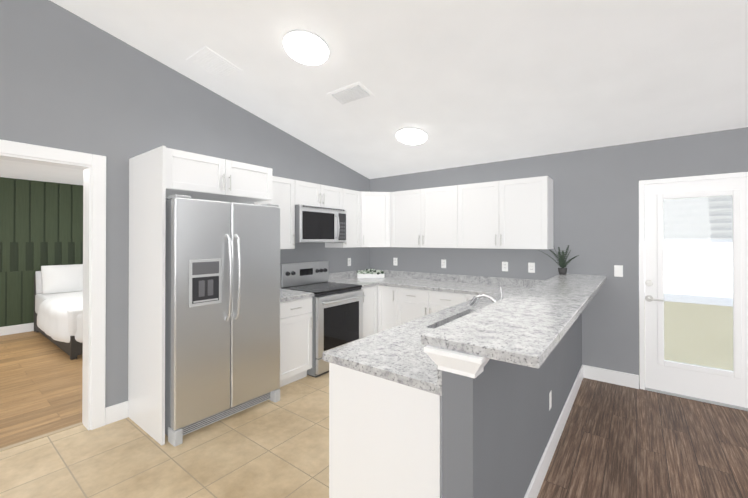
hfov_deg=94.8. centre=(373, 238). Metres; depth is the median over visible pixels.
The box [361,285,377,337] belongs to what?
base cabinet
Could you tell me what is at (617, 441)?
floor
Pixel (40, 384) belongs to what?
floor
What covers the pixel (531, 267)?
electrical outlet
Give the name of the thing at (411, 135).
ceiling light
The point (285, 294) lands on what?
countertop
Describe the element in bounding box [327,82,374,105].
ceiling vent
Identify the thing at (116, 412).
baseboard
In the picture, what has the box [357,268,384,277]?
planter
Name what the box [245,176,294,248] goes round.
upper cabinet
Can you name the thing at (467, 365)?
trim
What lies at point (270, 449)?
floor
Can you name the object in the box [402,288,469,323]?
base cabinet
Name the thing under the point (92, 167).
trim
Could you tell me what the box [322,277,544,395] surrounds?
countertop
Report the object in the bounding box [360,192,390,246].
upper cabinet
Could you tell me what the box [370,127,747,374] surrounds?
wall
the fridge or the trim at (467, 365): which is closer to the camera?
the trim at (467, 365)
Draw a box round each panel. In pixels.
[128,146,165,444]
[186,46,242,81]
[329,362,441,497]
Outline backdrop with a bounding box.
[639,195,732,382]
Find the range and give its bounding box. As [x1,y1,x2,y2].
[280,261,364,377]
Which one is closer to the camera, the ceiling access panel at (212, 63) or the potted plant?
the ceiling access panel at (212, 63)
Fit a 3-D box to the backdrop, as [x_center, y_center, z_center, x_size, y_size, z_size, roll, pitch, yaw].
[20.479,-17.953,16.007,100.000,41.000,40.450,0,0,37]
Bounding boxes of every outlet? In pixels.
[393,258,396,265]
[441,259,445,267]
[502,262,507,270]
[528,263,534,272]
[549,390,551,410]
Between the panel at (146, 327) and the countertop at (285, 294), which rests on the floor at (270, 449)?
the panel at (146, 327)
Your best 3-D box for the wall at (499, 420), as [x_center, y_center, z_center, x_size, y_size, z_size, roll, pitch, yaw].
[1.246,0.946,2.499,0.121,1.061,3.100,0,0,37]
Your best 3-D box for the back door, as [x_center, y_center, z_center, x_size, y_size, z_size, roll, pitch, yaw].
[3.016,0.451,3.164,0.911,2.058,0.197,0,0,37]
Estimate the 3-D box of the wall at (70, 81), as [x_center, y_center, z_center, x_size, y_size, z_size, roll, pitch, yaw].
[-2.409,-0.249,2.526,0.165,3.450,7.800,0,0,37]
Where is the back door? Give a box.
[639,172,747,410]
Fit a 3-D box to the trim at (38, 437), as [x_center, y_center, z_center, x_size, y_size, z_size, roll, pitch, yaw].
[-2.584,1.473,2.424,0.044,0.006,0.824,0,0,37]
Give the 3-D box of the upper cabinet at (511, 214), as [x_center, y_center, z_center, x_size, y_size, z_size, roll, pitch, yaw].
[1.496,-0.275,4.053,1.054,0.774,0.330,0,0,37]
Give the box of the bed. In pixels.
[34,264,82,359]
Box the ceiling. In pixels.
[0,0,747,184]
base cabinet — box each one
[280,297,312,386]
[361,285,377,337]
[378,285,401,332]
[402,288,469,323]
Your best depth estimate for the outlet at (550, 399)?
2.33 m
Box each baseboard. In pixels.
[0,323,33,335]
[105,401,127,424]
[524,365,582,497]
[583,365,638,388]
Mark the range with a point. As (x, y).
(337, 311)
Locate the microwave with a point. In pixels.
(316, 224)
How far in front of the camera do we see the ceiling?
2.69 m
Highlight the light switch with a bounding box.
[614,265,622,276]
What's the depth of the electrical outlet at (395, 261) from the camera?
5.15 m
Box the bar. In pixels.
[421,274,606,368]
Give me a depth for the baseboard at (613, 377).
3.52 m
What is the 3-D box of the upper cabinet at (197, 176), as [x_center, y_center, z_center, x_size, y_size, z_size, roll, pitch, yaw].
[-1.480,-0.517,3.057,0.666,0.299,0.939,0,0,37]
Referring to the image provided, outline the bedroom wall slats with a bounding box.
[0,177,82,326]
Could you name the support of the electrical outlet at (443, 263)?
attached to the wall at (596, 210)
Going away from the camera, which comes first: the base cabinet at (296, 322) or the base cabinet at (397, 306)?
the base cabinet at (296, 322)
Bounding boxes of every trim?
[0,139,105,429]
[0,422,82,451]
[424,346,489,377]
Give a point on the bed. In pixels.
(58, 305)
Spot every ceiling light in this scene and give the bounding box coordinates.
[283,29,328,64]
[396,127,427,144]
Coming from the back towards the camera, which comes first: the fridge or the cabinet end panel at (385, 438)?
the fridge
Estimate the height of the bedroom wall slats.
2.305 m
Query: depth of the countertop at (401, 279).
4.59 m
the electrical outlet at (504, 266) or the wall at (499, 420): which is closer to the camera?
the wall at (499, 420)
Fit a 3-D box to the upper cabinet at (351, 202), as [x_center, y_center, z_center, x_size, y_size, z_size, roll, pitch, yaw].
[-0.414,-0.271,4.702,0.364,0.774,0.355,0,0,37]
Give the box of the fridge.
[165,194,279,446]
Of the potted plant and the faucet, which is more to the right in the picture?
the potted plant
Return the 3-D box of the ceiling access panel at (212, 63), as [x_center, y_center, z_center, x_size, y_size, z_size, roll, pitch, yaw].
[-1.389,-1.514,3.002,0.340,0.074,0.334,0,0,37]
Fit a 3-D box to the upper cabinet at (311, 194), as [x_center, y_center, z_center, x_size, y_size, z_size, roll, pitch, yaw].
[-0.761,-0.523,4.248,0.364,0.276,0.789,0,0,37]
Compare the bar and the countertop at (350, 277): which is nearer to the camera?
the bar
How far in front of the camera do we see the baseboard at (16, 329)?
5.42 m
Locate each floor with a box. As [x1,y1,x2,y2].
[0,331,82,447]
[0,372,328,497]
[537,378,747,497]
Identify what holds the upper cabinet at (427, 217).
attached to the wall at (596, 210)
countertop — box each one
[280,288,313,301]
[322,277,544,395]
[328,271,375,287]
[360,270,491,289]
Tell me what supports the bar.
on the wall at (499, 420)
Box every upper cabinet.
[166,148,271,202]
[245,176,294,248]
[295,180,342,208]
[325,189,359,247]
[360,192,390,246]
[391,185,462,247]
[463,176,552,248]
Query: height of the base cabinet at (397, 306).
0.872 m
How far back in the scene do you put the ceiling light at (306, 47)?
2.57 m
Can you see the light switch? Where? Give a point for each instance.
(618, 270)
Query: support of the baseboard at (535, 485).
attached to the wall at (499, 420)
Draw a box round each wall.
[0,0,369,407]
[0,179,82,325]
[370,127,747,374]
[442,312,581,497]
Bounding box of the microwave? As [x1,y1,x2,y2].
[295,204,345,242]
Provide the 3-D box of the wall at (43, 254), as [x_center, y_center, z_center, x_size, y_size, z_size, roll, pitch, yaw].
[-5.807,0.241,5.303,0.100,2.500,5.200,0,0,37]
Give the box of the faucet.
[469,287,501,306]
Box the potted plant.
[539,245,578,274]

